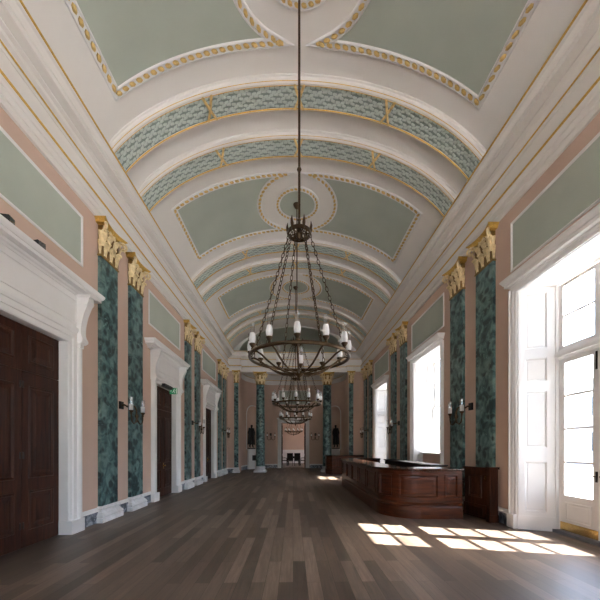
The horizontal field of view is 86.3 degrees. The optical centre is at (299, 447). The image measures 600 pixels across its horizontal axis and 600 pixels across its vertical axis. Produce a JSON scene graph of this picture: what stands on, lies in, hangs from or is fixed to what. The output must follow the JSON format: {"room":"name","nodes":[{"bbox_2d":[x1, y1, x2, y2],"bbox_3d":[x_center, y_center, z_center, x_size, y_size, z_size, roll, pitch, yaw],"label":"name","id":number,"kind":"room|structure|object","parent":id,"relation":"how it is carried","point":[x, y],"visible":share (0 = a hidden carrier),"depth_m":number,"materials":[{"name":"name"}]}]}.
{"room":"historic interior","nodes":[
{"label":"historic interior","id":0,"kind":"room"},
{"bbox_2d":[0,106,226,511],"bbox_3d":[-4.513,-2.225,5.953,0.476,8.150,29.900,0,0,-1],"label":"wall","id":1,"kind":"structure","parent":0,"point":[42,205],"depth_m":6.59,"materials":[{"name":"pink paint"}]},
{"bbox_2d":[0,214,104,555],"bbox_3d":[-4.237,-0.750,5.059,0.590,4.700,3.080,0,0,-1],"label":"door","id":2,"kind":"structure","parent":1,"relation":"in","point":[46,307],"depth_m":5.30,"materials":[{"name":"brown wood"}]},
{"bbox_2d":[0,213,14,224],"bbox_3d":[-4.127,-3.175,4.511,0.126,0.150,0.154,0,0,-13],"label":"spotlight","id":3,"kind":"object","parent":2,"relation":"on","point":[7,216],"visible":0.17,"depth_m":4.47,"materials":[{"name":"black metal"}]},
{"bbox_2d":[34,239,45,249],"bbox_3d":[-4.139,-3.175,5.070,0.126,0.150,0.154,0,0,10],"label":"spotlight","id":4,"kind":"object","parent":2,"relation":"on","point":[37,241],"visible":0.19,"depth_m":5.07,"materials":[{"name":"black metal"}]},
{"bbox_2d":[0,214,95,296],"bbox_3d":[-4.142,-2.985,5.061,0.320,0.230,2.480,0,0,-1],"label":"hood","id":5,"kind":"object","parent":2,"relation":"attached to","point":[12,238],"depth_m":5.04,"materials":[{"name":"white paint"}]},
{"bbox_2d":[119,401,144,424],"bbox_3d":[-4.113,-0.869,7.742,0.455,0.631,0.685,0,0,-1],"label":"wall sconce","id":6,"kind":"object","parent":1,"relation":"attached to","point":[121,404],"visible":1,"depth_m":7.72,"materials":[{"name":"brown metal"}]},
{"bbox_2d":[82,468,227,527],"bbox_3d":[-4.286,1.440,5.833,0.065,0.320,29.050,0,0,-1],"label":"baseboard","id":7,"kind":"structure","parent":1,"relation":"attached to","point":[90,515],"depth_m":6.75,"materials":[{"name":"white stone"}]},
{"bbox_2d":[144,337,189,501],"bbox_3d":[-4.356,-0.750,10.507,0.590,4.700,3.080,0,0,-1],"label":"door","id":8,"kind":"structure","parent":1,"relation":"in","point":[166,367],"depth_m":10.59,"materials":[{"name":"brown wood"}]},
{"bbox_2d":[144,337,189,367],"bbox_3d":[-4.261,-2.985,10.509,0.320,0.230,3.080,0,0,-1],"label":"hood","id":9,"kind":"object","parent":8,"relation":"attached to","point":[153,344],"depth_m":10.05,"materials":[{"name":"white paint"}]},
{"bbox_2d":[161,383,176,393],"bbox_3d":[-4.223,-1.895,10.360,0.270,0.230,0.660,0,0,-1],"label":"exit sign","id":10,"kind":"object","parent":8,"relation":"attached to","point":[172,390],"visible":1,"depth_m":10.59,"materials":[{"name":"green plastic"}]},
{"bbox_2d":[192,421,204,433],"bbox_3d":[-4.233,-0.869,13.241,0.455,0.631,0.685,0,0,-1],"label":"wall sconce","id":11,"kind":"object","parent":1,"relation":"attached to","point":[193,422],"visible":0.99,"depth_m":13.22,"materials":[{"name":"brown metal"}]},
{"bbox_2d":[200,379,221,481],"bbox_3d":[-4.475,-0.750,15.956,0.590,4.700,3.080,0,0,-1],"label":"door","id":12,"kind":"structure","parent":1,"relation":"in","point":[211,393],"depth_m":16.25,"materials":[{"name":"brown wood"}]},
{"bbox_2d":[200,379,221,392],"bbox_3d":[-4.380,-2.985,15.958,0.320,0.230,3.080,0,0,-1],"label":"hood","id":13,"kind":"object","parent":12,"relation":"attached to","point":[205,382],"depth_m":15.35,"materials":[{"name":"white paint"}]},
{"bbox_2d":[0,0,599,373],"bbox_3d":[0.162,-5.463,6.330,9.800,1.195,29.850,0,0,-1],"label":"trim","id":14,"kind":"structure","parent":1,"relation":"attached to","point":[36,92],"depth_m":6.11,"materials":[{"name":"beige paint"}]},
{"bbox_2d":[282,423,304,449],"bbox_3d":[-0.638,-1.200,29.173,8.800,5.600,8.240,0,0,-1],"label":"wall","id":15,"kind":"structure","parent":0,"point":[290,442],"depth_m":32.99,"materials":[{"name":"pink paint"}]},
{"bbox_2d":[283,450,303,462],"bbox_3d":[-0.721,0.915,32.952,8.000,1.370,0.120,0,0,-1],"label":"trim","id":16,"kind":"structure","parent":15,"relation":"attached to","point":[285,452],"depth_m":32.93,"materials":[{"name":"white paint"}]},
{"bbox_2d":[227,326,361,471],"bbox_3d":[-0.309,-3.225,22.824,9.620,9.690,4.750,0,0,-1],"label":"wall","id":17,"kind":"structure","parent":0,"point":[247,383],"depth_m":23.86,"materials":[{"name":"salmon pink paint"},{"name":"cream plaster"},{"name":"white paint"}]},
{"bbox_2d":[248,425,255,448],"bbox_3d":[-3.666,-0.807,24.219,0.593,1.814,0.599,0,0,-4],"label":"bronze statue","id":18,"kind":"object","parent":17,"relation":"in","point":[251,432],"visible":1,"depth_m":24.09,"materials":[{"name":"black metal"}]},
{"bbox_2d":[228,464,322,472],"bbox_3d":[-0.357,1.440,22.710,8.620,0.320,4.615,0,0,-1],"label":"baseboard","id":19,"kind":"structure","parent":17,"relation":"attached to","point":[243,467],"depth_m":24.88,"materials":[{"name":"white stone"}]},
{"bbox_2d":[277,418,308,467],"bbox_3d":[-0.515,-0.360,25.370,2.600,3.920,0.950,0,0,-1],"label":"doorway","id":20,"kind":"structure","parent":17,"relation":"in","point":[280,425],"depth_m":24.94,"materials":[{"name":"white paint"}]},
{"bbox_2d":[279,376,311,425],"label":"ring chandelier","id":21,"kind":"object","parent":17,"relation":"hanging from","point":[281,415],"depth_m":15.90,"materials":[{"name":"brown metal"}]},
{"bbox_2d":[272,376,321,414],"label":"ring chandelier","id":22,"kind":"object","parent":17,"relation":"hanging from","point":[275,399],"depth_m":10.43,"materials":[{"name":"brown metal"}]},
{"bbox_2d":[332,425,339,448],"bbox_3d":[2.723,-0.807,24.358,0.593,1.814,0.599,0,0,2],"label":"bronze statue","id":23,"kind":"object","parent":17,"relation":"in","point":[335,432],"visible":1,"depth_m":24.24,"materials":[{"name":"black metal"}]},
{"bbox_2d":[0,463,599,599],"bbox_3d":[-0.077,1.725,12.201,10.180,0.250,42.200,0,0,-1],"label":"floor","id":24,"kind":"structure","parent":0,"point":[276,533],"depth_m":4.78,"materials":[{"name":"brown wood"}]},
{"bbox_2d":[94,216,127,522],"bbox_3d":[-4.199,-1.635,7.165,0.258,6.470,0.890,0,0,-1],"label":"marble pilaster","id":25,"kind":"object","parent":24,"relation":"on","point":[109,257],"visible":1,"depth_m":7.04,"materials":[{"name":"teal stone"}]},
{"bbox_2d":[125,252,150,511],"bbox_3d":[-4.226,-1.635,8.415,0.258,6.470,0.890,0,0,-1],"label":"marble pilaster","id":26,"kind":"object","parent":24,"relation":"on","point":[137,271],"visible":1,"depth_m":8.33,"materials":[{"name":"teal stone"}]},
{"bbox_2d":[183,319,196,488],"bbox_3d":[-4.318,-1.635,12.614,0.258,6.470,0.890,0,0,-1],"label":"marble pilaster","id":27,"kind":"object","parent":24,"relation":"on","point":[189,328],"visible":1,"depth_m":12.44,"materials":[{"name":"teal stone"}]},
{"bbox_2d":[194,331,204,485],"bbox_3d":[-4.345,-1.635,13.863,0.258,6.470,0.890,0,0,-1],"label":"marble pilaster","id":28,"kind":"object","parent":24,"relation":"on","point":[198,339],"visible":0.99,"depth_m":13.60,"materials":[{"name":"teal stone"}]},
{"bbox_2d":[217,359,224,476],"bbox_3d":[-4.437,-1.635,18.062,0.258,6.470,0.890,0,0,-1],"label":"marble pilaster","id":29,"kind":"object","parent":24,"relation":"on","point":[221,364],"visible":1,"depth_m":17.86,"materials":[{"name":"teal stone"}]},
{"bbox_2d":[223,365,228,474],"bbox_3d":[-4.464,-1.635,19.312,0.258,6.470,0.890,0,0,-1],"label":"marble pilaster","id":30,"kind":"object","parent":24,"relation":"on","point":[225,369],"visible":0.98,"depth_m":19.16,"materials":[{"name":"teal stone"}]},
{"bbox_2d":[232,370,239,472],"bbox_3d":[-4.044,-1.635,20.237,0.510,6.470,0.258,0,0,-1],"label":"marble pilaster","id":31,"kind":"object","parent":24,"relation":"on","point":[236,372],"visible":1,"depth_m":20.30,"materials":[{"name":"teal stone"}]},
{"bbox_2d":[247,449,255,468],"bbox_3d":[-3.464,0.855,24.047,0.175,1.490,1.210,0,0,41],"label":"pedestal","id":32,"kind":"object","parent":24,"relation":"on","point":[251,453],"visible":0.57,"depth_m":23.80,"materials":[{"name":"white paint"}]},
{"bbox_2d":[253,371,267,471],"bbox_3d":[-2.588,-1.637,20.928,0.907,6.475,0.907,0,0,-1],"label":"marble column","id":33,"kind":"structure","parent":24,"relation":"on","point":[260,377],"depth_m":20.68,"materials":[{"name":"teal stone"}]},
{"bbox_2d":[287,453,292,465],"bbox_3d":[-0.869,1.040,27.816,0.571,1.122,0.551,0,0,-1],"label":"dining chair","id":34,"kind":"object","parent":24,"relation":"on","point":[289,455],"visible":0.95,"depth_m":27.57,"materials":[{"name":"black wood"}]},
{"bbox_2d":[294,453,299,465],"bbox_3d":[-0.239,1.040,27.830,0.571,1.122,0.551,0,0,-1],"label":"dining chair","id":35,"kind":"object","parent":24,"relation":"on","point":[296,455],"visible":0.91,"depth_m":27.59,"materials":[{"name":"black wood"}]},
{"bbox_2d":[320,372,333,471],"bbox_3d":[1.781,-1.637,21.024,0.907,6.475,0.907,0,0,-1],"label":"marble column","id":36,"kind":"structure","parent":24,"relation":"on","point":[326,377],"depth_m":20.77,"materials":[{"name":"teal stone"}]},
{"bbox_2d":[332,449,339,454],"bbox_3d":[2.529,0.855,24.178,0.175,1.490,1.210,0,0,-43],"label":"pedestal","id":37,"kind":"object","parent":24,"relation":"on","point":[334,451],"visible":0.1,"depth_m":23.91,"materials":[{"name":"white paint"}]},
{"bbox_2d":[325,455,363,473],"bbox_3d":[2.682,1.030,19.593,2.280,1.140,0.940,0,0,-1],"label":"counter","id":38,"kind":"object","parent":24,"relation":"on","point":[333,463],"depth_m":19.17,"materials":[{"name":"brown wood"}]},
{"bbox_2d":[325,455,363,456],"bbox_3d":[2.682,0.500,19.593,2.280,0.080,0.940,0,0,-1],"label":"countertop","id":39,"kind":"structure","parent":38,"relation":"on","point":[325,455],"depth_m":19.15,"materials":[{"name":"brown wood"}]},
{"bbox_2d":[347,371,354,454],"bbox_3d":[3.275,-1.635,20.397,0.510,6.470,0.258,0,0,-1],"label":"marble pilaster","id":40,"kind":"object","parent":24,"relation":"on","point":[350,373],"visible":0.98,"depth_m":20.46,"materials":[{"name":"teal stone"}]},
{"bbox_2d":[360,366,366,457],"bbox_3d":[3.895,-1.635,19.495,0.258,6.470,0.890,0,0,-1],"label":"marble pilaster","id":41,"kind":"object","parent":24,"relation":"on","point":[363,370],"visible":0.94,"depth_m":19.34,"materials":[{"name":"teal stone"}]},
{"bbox_2d":[365,360,372,457],"bbox_3d":[3.923,-1.635,18.245,0.258,6.470,0.890,0,0,-1],"label":"marble pilaster","id":42,"kind":"object","parent":24,"relation":"on","point":[368,365],"visible":0.96,"depth_m":18.09,"materials":[{"name":"teal stone"}]},
{"bbox_2d":[386,333,396,458],"bbox_3d":[4.015,-1.635,14.046,0.258,6.470,0.890,0,0,-1],"label":"marble pilaster","id":43,"kind":"object","parent":24,"relation":"on","point":[392,340],"visible":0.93,"depth_m":13.81,"materials":[{"name":"teal stone"}]},
{"bbox_2d":[395,321,407,459],"bbox_3d":[4.042,-1.635,12.796,0.258,6.470,0.890,0,0,-1],"label":"marble pilaster","id":44,"kind":"object","parent":24,"relation":"on","point":[401,331],"visible":0.94,"depth_m":12.69,"materials":[{"name":"teal stone"}]},
{"bbox_2d":[341,458,463,518],"bbox_3d":[2.682,1.035,10.821,1.765,1.130,7.430,0,0,-1],"label":"counter","id":45,"kind":"object","parent":24,"relation":"on","point":[389,490],"depth_m":7.25,"materials":[{"name":"brown wood"}]},
{"bbox_2d":[341,458,463,470],"bbox_3d":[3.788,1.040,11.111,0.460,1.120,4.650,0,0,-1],"label":"countertop","id":46,"kind":"structure","parent":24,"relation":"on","point":[397,462],"depth_m":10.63,"materials":[{"name":"black wood"}]},
{"bbox_2d":[442,256,467,509],"bbox_3d":[4.134,-1.635,8.598,0.258,6.470,0.890,0,0,-1],"label":"marble pilaster","id":47,"kind":"object","parent":24,"relation":"on","point":[456,287],"visible":0.94,"depth_m":8.47,"materials":[{"name":"green marble"},{"name":"gilded plaster"}]},
{"bbox_2d":[463,466,499,522],"bbox_3d":[4.064,1.010,7.197,0.238,1.180,0.870,0,0,-9],"label":"cabinet","id":48,"kind":"object","parent":24,"relation":"on","point":[481,483],"visible":1,"depth_m":7.07,"materials":[{"name":"brown wood"}]},
{"bbox_2d":[466,222,498,466],"bbox_3d":[4.161,-1.635,7.348,0.258,6.470,0.890,0,0,-1],"label":"marble pilaster","id":49,"kind":"object","parent":24,"relation":"on","point":[484,261],"visible":0.96,"depth_m":7.25,"materials":[{"name":"green marble"},{"name":"gilded plaster"}]},
{"bbox_2d":[22,0,584,349],"bbox_3d":[0.005,-7.011,6.177,8.655,2.118,30.150,0,0,-1],"label":"ceiling","id":50,"kind":"structure","parent":0,"point":[401,101],"depth_m":7.17,"materials":[{"name":"beige paint"}]},
{"bbox_2d":[293,286,295,320],"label":"ring chandelier","id":51,"kind":"object","parent":50,"relation":"hanging from","point":[294,287],"depth_m":16.03,"materials":[{"name":"brown metal"}]},
{"bbox_2d":[284,336,306,367],"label":"ring chandelier","id":52,"kind":"object","parent":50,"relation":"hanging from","point":[294,345],"depth_m":10.61,"materials":[{"name":"brown metal"}]},
{"bbox_2d":[293,202,300,223],"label":"ring chandelier","id":53,"kind":"object","parent":50,"relation":"hanging from","point":[295,204],"depth_m":10.59,"materials":[{"name":"brown metal"}]},
{"bbox_2d":[296,242,297,320],"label":"ring chandelier","id":54,"kind":"object","parent":50,"relation":"hanging from","point":[296,242],"depth_m":10.59,"materials":[{"name":"brown metal"}]},
{"bbox_2d":[247,0,351,380],"bbox_3d":[-0.013,-4.565,5.151,1.678,6.970,1.678,0,0,-1],"label":"ring chandelier","id":55,"kind":"object","parent":50,"relation":"hanging from","point":[298,237],"visible":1,"depth_m":5.09,"materials":[{"name":"brown metal"}]},
{"bbox_2d":[362,112,599,508],"bbox_3d":[4.638,-2.225,6.153,0.696,8.150,29.900,0,0,-1],"label":"wall","id":56,"kind":"structure","parent":0,"point":[569,188],"depth_m":6.77,"materials":[{"name":"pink paint"}]},
{"bbox_2d":[360,427,367,437],"bbox_3d":[3.811,-0.869,18.868,0.455,0.631,0.685,0,0,-1],"label":"wall sconce","id":57,"kind":"object","parent":56,"relation":"attached to","point":[363,430],"visible":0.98,"depth_m":18.84,"materials":[{"name":"brown metal"}]},
{"bbox_2d":[371,375,388,463],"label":"window","id":58,"kind":"structure","parent":56,"relation":"in","point":[380,387],"depth_m":17.07,"materials":[{"name":"white paint"}]},
{"bbox_2d":[371,375,388,389],"bbox_3d":[3.997,-3.240,16.141,0.241,0.280,2.643,0,0,-1],"label":"hood","id":59,"kind":"object","parent":58,"relation":"attached to","point":[384,379],"depth_m":15.82,"materials":[{"name":"white paint"}]},
{"bbox_2d":[376,390,386,463],"bbox_3d":[4.356,-0.750,17.119,0.620,4.700,0.100,0,0,22],"label":"window pane","id":60,"kind":"object","parent":58,"relation":"attached to","point":[381,395],"depth_m":17.10,"materials":[{"name":"glass"}]},
{"bbox_2d":[386,421,399,433],"bbox_3d":[3.930,-0.869,13.419,0.455,0.631,0.685,0,0,-1],"label":"wall sconce","id":61,"kind":"object","parent":56,"relation":"attached to","point":[398,423],"visible":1,"depth_m":13.40,"materials":[{"name":"brown metal"}]},
{"bbox_2d":[406,332,444,463],"bbox_3d":[4.455,-0.890,10.700,0.918,4.980,2.643,0,0,-1],"label":"window","id":62,"kind":"structure","parent":56,"relation":"in","point":[426,375],"depth_m":11.54,"materials":[{"name":"white paint"}]},
{"bbox_2d":[414,362,430,461],"bbox_3d":[4.475,-0.750,11.670,0.620,4.700,0.100,0,0,22],"label":"shutter","id":63,"kind":"object","parent":62,"relation":"attached to","point":[422,370],"depth_m":11.65,"materials":[{"name":"white paint"}]},
{"bbox_2d":[406,332,444,362],"bbox_3d":[4.116,-3.240,10.693,0.241,0.280,2.643,0,0,-1],"label":"hood","id":64,"kind":"object","parent":62,"relation":"attached to","point":[435,341],"depth_m":10.33,"materials":[{"name":"white paint"}]},
{"bbox_2d":[448,403,472,425],"bbox_3d":[4.049,-0.869,7.971,0.455,0.631,0.685,0,0,-1],"label":"wall sconce","id":65,"kind":"object","parent":56,"relation":"attached to","point":[470,405],"visible":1,"depth_m":7.95,"materials":[{"name":"brown metal"}]},
{"bbox_2d":[464,499,507,524],"bbox_3d":[4.307,1.440,6.021,0.065,0.320,29.050,0,0,-1],"label":"baseboard","id":66,"kind":"structure","parent":56,"relation":"attached to","point":[502,512],"depth_m":6.75,"materials":[{"name":"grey stone"}]},
{"bbox_2d":[499,203,599,546],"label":"window","id":67,"kind":"structure","parent":56,"relation":"in","point":[539,356],"depth_m":6.11,"materials":[{"name":"white paint"}]},
{"bbox_2d":[518,286,555,531],"bbox_3d":[4.594,-0.750,6.221,0.620,4.700,0.100,0,0,22],"label":"shutter","id":68,"kind":"object","parent":67,"relation":"attached to","point":[536,304],"depth_m":6.20,"materials":[{"name":"white paint"}]},
{"bbox_2d":[499,203,599,291],"bbox_3d":[4.236,-3.240,5.244,0.241,0.280,2.643,0,0,-1],"label":"hood","id":69,"kind":"object","parent":67,"relation":"attached to","point":[586,230],"depth_m":5.25,"materials":[{"name":"white paint"}]},
{"bbox_2d":[559,261,599,350],"bbox_3d":[4.946,-2.440,5.661,0.057,1.240,0.797,0,0,-1],"label":"light","id":70,"kind":"object","parent":67,"relation":"on","point":[596,267],"depth_m":5.65,"materials":[{"name":"white paint"}]},
{"bbox_3d":[-0.641,-4.075,29.293,8.800,0.250,8.000,0,0,-1],"label":"ceiling","id":71,"kind":"structure","parent":0,"visible":0},
{"bbox_2d":[284,424,302,435],"bbox_3d":[-0.579,-2.510,29.194,1.678,2.860,1.678,0,0,-1],"label":"ring chandelier","id":72,"kind":"object","parent":71,"relation":"hanging from","point":[285,429],"visible":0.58,"depth_m":28.80,"materials":[{"name":"brown metal"}]},
{"label":"outside","id":73,"kind":"structure","parent":0,"visible":0},
{"bbox_2d":[567,463,592,498],"bbox_3d":[31.961,1.960,31.407,54.720,0.480,78.600,0,0,-1],"label":"terrace","id":74,"kind":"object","parent":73,"point":[582,486],"depth_m":16.68,"materials":[{"name":"white"}]},
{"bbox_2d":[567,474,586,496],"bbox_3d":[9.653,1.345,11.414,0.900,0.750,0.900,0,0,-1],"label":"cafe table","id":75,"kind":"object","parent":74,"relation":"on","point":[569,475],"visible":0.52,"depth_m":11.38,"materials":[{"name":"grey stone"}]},
{"bbox_2d":[567,378,592,461],"bbox_3d":[37.460,-3.080,22.825,8.100,9.600,60.000,0,0,-1],"label":"building","id":76,"kind":"structure","parent":74,"relation":"on","point":[579,407],"depth_m":37.85,"materials":[{"name":"white paint"}]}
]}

